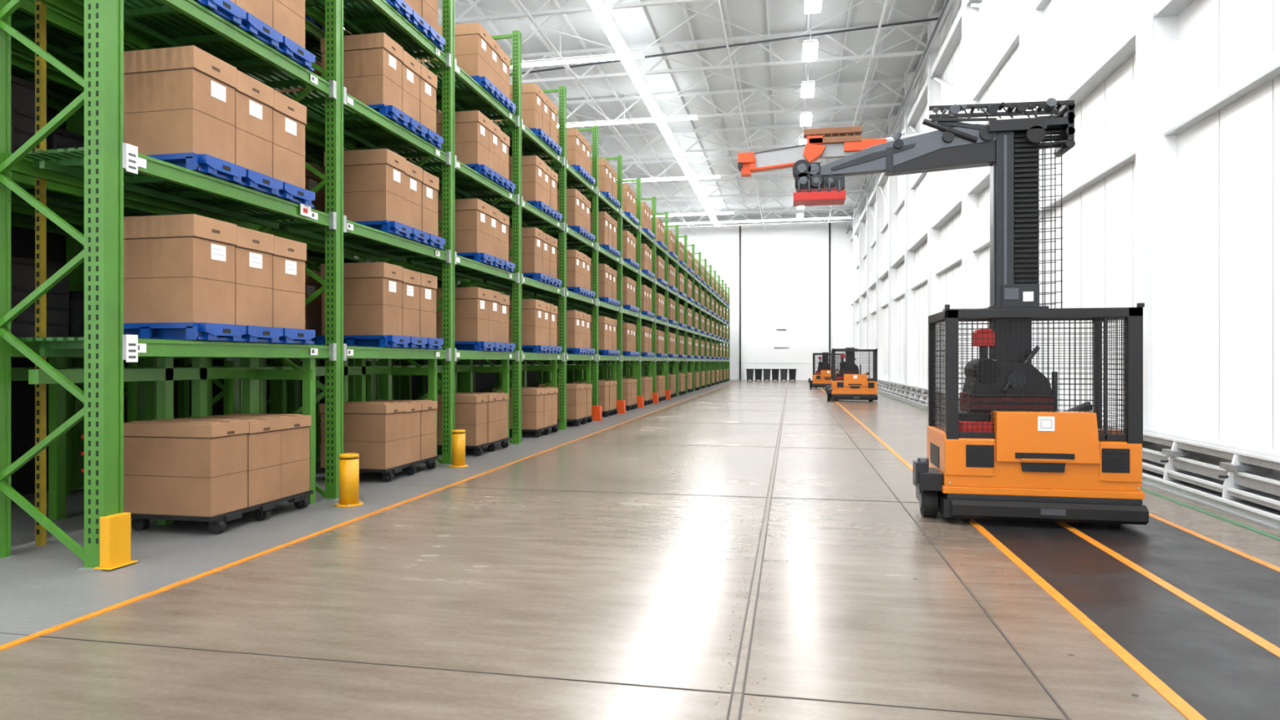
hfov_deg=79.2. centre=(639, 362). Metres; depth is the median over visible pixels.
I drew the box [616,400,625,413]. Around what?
protector
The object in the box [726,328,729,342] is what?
box
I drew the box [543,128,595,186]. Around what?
box
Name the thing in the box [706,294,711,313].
box
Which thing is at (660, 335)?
box
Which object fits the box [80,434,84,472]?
hose reel
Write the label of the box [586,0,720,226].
strip light
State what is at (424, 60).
box
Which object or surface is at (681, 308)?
box
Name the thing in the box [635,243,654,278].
box
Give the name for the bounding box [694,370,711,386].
box
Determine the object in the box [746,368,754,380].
waste bin
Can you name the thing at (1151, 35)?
wall frame
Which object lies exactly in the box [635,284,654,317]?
box
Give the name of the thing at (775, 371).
waste bin
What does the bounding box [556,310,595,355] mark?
box
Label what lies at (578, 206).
box
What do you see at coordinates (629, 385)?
box
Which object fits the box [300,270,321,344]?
box
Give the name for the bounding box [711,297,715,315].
box
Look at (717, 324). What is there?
box
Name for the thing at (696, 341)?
box
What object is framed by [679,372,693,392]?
box
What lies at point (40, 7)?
post
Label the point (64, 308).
crates
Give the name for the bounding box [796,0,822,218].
lights
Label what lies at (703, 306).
box
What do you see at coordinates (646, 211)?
box
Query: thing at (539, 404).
box
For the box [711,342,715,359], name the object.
box
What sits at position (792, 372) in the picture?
waste bin
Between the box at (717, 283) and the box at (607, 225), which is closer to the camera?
the box at (607, 225)
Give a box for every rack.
[0,0,729,570]
[11,0,703,519]
[11,50,425,494]
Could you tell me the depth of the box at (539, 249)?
16.46 m
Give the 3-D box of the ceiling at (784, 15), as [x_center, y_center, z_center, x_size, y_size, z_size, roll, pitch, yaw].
[-3.039,-13.200,32.282,29.650,0.200,78.200,0,0,11]
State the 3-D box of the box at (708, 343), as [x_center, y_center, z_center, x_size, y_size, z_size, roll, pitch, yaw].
[4.024,-0.752,50.370,1.093,1.103,1.660,0,0,11]
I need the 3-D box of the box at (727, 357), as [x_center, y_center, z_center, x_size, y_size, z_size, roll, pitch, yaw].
[6.984,-0.767,65.515,1.093,1.134,1.660,0,0,11]
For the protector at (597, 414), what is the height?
0.420 m
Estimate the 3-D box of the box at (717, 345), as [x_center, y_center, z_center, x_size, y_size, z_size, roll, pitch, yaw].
[5.206,-0.750,56.422,1.093,1.101,1.660,0,0,11]
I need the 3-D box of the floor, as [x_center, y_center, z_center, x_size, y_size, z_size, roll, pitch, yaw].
[-3.137,1.697,32.302,29.850,0.206,78.200,0,0,11]
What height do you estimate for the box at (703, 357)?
1.132 m
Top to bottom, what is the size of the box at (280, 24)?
1.148 m
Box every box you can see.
[123,44,315,208]
[123,213,315,344]
[123,413,313,534]
[193,0,315,71]
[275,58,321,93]
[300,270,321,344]
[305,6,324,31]
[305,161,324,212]
[315,262,443,349]
[319,400,438,482]
[320,32,443,149]
[324,148,444,249]
[343,0,444,52]
[345,29,439,112]
[404,156,425,159]
[423,392,510,456]
[429,22,515,115]
[432,110,515,193]
[434,286,515,351]
[438,198,515,272]
[493,386,558,437]
[494,82,561,155]
[495,155,562,222]
[508,226,561,287]
[508,298,561,353]
[538,383,592,426]
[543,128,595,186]
[556,249,595,297]
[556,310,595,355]
[557,188,595,241]
[573,380,617,417]
[578,158,620,208]
[589,315,620,355]
[590,211,620,257]
[590,263,620,306]
[599,378,637,410]
[616,183,639,225]
[616,230,639,269]
[616,275,639,312]
[616,322,639,356]
[622,377,653,405]
[626,201,654,239]
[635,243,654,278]
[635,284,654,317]
[635,325,654,356]
[635,375,666,401]
[645,217,666,250]
[651,293,667,321]
[651,329,666,357]
[651,374,676,397]
[656,255,667,286]
[668,230,677,259]
[668,264,677,292]
[668,297,677,324]
[668,332,677,357]
[668,373,685,395]
[678,241,686,267]
[678,272,686,297]
[678,303,686,328]
[678,335,686,358]
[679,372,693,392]
[683,336,693,358]
[687,249,693,274]
[687,279,693,302]
[687,307,693,330]
[687,371,705,388]
[694,257,700,279]
[694,284,700,306]
[694,311,700,332]
[694,338,700,358]
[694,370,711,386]
[694,372,700,390]
[697,264,706,285]
[697,289,706,310]
[697,315,706,334]
[697,339,706,359]
[706,271,711,289]
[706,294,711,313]
[706,318,711,336]
[706,342,711,359]
[706,369,719,384]
[711,275,715,293]
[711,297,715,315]
[711,320,715,337]
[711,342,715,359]
[711,368,722,382]
[711,370,715,385]
[715,280,719,297]
[715,302,719,318]
[715,323,719,338]
[715,344,719,359]
[717,344,723,359]
[720,284,723,301]
[720,304,723,319]
[720,324,723,339]
[723,288,726,303]
[723,307,726,322]
[723,326,726,341]
[723,346,726,359]
[723,368,726,382]
[726,292,729,306]
[726,310,729,324]
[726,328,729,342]
[726,346,729,359]
[726,368,728,381]
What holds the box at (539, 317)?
on the rack at (109, 171)
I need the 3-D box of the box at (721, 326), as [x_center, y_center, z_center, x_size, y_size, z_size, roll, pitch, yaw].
[5.803,-2.287,59.475,1.093,1.134,1.660,0,0,11]
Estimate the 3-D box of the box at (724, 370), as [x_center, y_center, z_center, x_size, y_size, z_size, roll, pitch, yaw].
[6.392,1.079,62.260,1.020,1.036,1.540,0,0,11]
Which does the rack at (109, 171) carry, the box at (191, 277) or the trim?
the box at (191, 277)
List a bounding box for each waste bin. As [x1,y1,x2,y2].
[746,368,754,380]
[754,368,762,380]
[763,368,770,380]
[771,368,779,380]
[779,368,787,380]
[788,368,796,381]
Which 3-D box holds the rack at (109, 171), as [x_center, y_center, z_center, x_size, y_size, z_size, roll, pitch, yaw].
[1.176,-2.624,36.383,1.290,8.451,61.825,0,0,11]
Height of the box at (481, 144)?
1.103 m
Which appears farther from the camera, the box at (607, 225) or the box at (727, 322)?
the box at (727, 322)
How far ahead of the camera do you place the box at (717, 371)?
55.50 m
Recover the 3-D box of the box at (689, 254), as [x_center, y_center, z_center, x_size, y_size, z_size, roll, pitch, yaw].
[2.260,-5.326,41.345,1.093,1.132,1.660,0,0,11]
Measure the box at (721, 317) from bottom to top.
1.132 m
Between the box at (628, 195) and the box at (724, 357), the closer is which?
the box at (628, 195)
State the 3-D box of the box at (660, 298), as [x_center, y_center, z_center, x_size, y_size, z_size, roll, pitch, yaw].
[0.485,-2.272,32.264,1.093,1.103,1.660,0,0,11]
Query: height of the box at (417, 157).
1.101 m
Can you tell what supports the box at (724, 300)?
on the rack at (109, 171)
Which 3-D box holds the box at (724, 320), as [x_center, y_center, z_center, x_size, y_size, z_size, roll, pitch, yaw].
[6.386,-3.792,62.455,1.093,1.103,1.660,0,0,11]
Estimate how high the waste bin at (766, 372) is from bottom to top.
1.019 m
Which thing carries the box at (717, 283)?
on the rack at (109, 171)
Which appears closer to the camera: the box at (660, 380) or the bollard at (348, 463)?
the bollard at (348, 463)
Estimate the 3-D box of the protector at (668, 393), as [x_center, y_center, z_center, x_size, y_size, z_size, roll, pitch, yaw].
[1.185,1.390,33.250,0.290,0.420,0.260,0,0,11]
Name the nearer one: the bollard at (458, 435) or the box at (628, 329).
the bollard at (458, 435)
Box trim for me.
[659,212,853,379]
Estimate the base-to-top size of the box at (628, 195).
1.101 m
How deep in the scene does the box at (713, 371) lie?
53.01 m
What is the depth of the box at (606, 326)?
22.57 m
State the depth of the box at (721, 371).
59.08 m
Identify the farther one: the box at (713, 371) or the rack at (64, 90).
the box at (713, 371)
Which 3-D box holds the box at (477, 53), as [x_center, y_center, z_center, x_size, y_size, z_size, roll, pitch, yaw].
[-3.053,-5.311,14.163,1.093,1.101,1.660,0,0,11]
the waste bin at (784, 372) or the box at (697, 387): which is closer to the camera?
the box at (697, 387)
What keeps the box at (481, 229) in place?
on the rack at (109, 171)
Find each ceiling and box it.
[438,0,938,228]
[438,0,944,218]
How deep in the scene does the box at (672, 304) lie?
34.81 m
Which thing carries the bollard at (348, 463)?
on the floor
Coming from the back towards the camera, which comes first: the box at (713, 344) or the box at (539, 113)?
the box at (713, 344)
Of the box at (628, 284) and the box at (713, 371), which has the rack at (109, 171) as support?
the box at (628, 284)
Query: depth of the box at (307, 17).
10.95 m
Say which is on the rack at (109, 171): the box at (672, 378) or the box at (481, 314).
the box at (481, 314)
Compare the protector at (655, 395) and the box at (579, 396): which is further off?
the protector at (655, 395)
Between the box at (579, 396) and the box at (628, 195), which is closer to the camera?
the box at (579, 396)
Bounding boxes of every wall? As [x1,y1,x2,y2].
[668,222,853,380]
[857,0,1279,449]
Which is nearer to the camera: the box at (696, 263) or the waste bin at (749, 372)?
the box at (696, 263)
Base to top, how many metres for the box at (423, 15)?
1.134 m
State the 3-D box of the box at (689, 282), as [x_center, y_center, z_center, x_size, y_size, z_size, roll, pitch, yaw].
[2.261,-3.807,41.351,1.093,1.134,1.660,0,0,11]
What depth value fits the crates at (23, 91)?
6.86 m
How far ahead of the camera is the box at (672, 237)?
34.81 m
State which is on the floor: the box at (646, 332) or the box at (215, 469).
the box at (215, 469)
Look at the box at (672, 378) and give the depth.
34.82 m
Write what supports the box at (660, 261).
on the rack at (109, 171)
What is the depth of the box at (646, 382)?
28.71 m
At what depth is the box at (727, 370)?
65.18 m
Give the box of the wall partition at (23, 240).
[11,106,679,496]
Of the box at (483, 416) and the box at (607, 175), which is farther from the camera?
the box at (607, 175)
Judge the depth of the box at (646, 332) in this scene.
28.58 m
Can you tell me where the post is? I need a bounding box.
[35,0,46,546]
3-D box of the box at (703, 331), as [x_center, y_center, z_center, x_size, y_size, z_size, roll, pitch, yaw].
[3.443,-2.287,47.399,1.093,1.134,1.660,0,0,11]
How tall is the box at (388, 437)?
1.049 m
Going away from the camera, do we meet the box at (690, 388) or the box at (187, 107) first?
the box at (187, 107)
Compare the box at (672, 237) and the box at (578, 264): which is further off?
the box at (672, 237)
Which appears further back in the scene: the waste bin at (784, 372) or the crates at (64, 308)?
the waste bin at (784, 372)
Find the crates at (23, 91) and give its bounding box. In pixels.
[11,75,84,153]
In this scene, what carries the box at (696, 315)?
on the rack at (109, 171)
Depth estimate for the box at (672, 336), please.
34.87 m
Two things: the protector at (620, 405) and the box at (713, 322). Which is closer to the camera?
the protector at (620, 405)
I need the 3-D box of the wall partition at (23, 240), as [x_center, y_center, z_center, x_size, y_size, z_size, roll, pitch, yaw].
[-2.072,-2.100,36.577,0.100,7.400,65.000,0,0,11]
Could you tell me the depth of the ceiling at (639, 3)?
35.76 m
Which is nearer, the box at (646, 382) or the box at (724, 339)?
the box at (646, 382)
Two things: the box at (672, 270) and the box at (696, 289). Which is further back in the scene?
the box at (696, 289)
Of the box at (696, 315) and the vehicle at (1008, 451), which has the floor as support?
the vehicle at (1008, 451)
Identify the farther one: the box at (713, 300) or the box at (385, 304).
the box at (713, 300)
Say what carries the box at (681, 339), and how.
on the rack at (109, 171)
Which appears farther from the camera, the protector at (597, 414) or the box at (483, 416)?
the protector at (597, 414)
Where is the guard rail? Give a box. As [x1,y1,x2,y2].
[866,376,1279,532]
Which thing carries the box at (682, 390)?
on the floor
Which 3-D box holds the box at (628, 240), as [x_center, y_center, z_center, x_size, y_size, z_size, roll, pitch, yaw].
[-0.699,-3.792,26.209,1.093,1.103,1.660,0,0,11]
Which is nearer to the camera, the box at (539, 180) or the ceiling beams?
the box at (539, 180)
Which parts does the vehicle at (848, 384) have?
cage frame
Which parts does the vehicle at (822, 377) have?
cage frame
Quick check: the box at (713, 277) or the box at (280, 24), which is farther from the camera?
the box at (713, 277)
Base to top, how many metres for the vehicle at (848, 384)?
2.200 m
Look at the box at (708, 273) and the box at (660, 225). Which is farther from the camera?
the box at (708, 273)
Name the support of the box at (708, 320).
on the rack at (109, 171)
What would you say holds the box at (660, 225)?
on the rack at (109, 171)
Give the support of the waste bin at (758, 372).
on the floor
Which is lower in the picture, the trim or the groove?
the groove
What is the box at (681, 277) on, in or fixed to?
on the rack at (109, 171)
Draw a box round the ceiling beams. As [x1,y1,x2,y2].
[510,51,851,224]
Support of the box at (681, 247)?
on the rack at (109, 171)
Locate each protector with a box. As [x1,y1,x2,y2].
[93,511,137,570]
[591,405,602,421]
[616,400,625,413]
[636,395,644,408]
[652,392,658,403]
[665,389,671,399]
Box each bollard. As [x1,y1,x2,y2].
[334,453,363,506]
[448,429,468,467]
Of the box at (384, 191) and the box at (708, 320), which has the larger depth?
the box at (708, 320)
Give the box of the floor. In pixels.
[0,379,1279,719]
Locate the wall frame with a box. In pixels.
[846,0,1279,448]
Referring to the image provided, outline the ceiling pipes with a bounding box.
[509,0,938,235]
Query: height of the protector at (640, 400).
0.420 m
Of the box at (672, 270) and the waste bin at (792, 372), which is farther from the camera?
the waste bin at (792, 372)
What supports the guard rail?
on the floor
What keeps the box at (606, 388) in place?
on the floor
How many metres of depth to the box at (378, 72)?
10.40 m
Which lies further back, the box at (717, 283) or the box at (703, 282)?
the box at (717, 283)
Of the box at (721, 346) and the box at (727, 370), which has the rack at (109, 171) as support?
the box at (721, 346)
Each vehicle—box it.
[737,97,1148,527]
[808,352,843,388]
[825,347,877,401]
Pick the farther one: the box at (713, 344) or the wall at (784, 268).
the wall at (784, 268)
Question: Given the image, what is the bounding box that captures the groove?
[0,380,1138,719]
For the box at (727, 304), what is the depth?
65.06 m
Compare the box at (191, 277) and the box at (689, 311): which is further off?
the box at (689, 311)
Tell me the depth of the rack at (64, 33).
8.29 m
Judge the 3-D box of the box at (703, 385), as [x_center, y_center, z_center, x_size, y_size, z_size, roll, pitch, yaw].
[3.425,1.072,47.301,1.025,1.049,1.540,0,0,11]
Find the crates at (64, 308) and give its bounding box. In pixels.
[11,256,84,337]
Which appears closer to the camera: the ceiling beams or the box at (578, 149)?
the box at (578, 149)
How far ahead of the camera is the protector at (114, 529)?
5.98 m
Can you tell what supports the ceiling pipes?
attached to the ceiling at (639, 3)
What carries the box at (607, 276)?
on the rack at (109, 171)
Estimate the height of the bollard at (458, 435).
0.560 m
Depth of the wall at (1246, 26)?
10.87 m
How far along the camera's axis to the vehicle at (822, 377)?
47.02 m
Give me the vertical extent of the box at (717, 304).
1.101 m

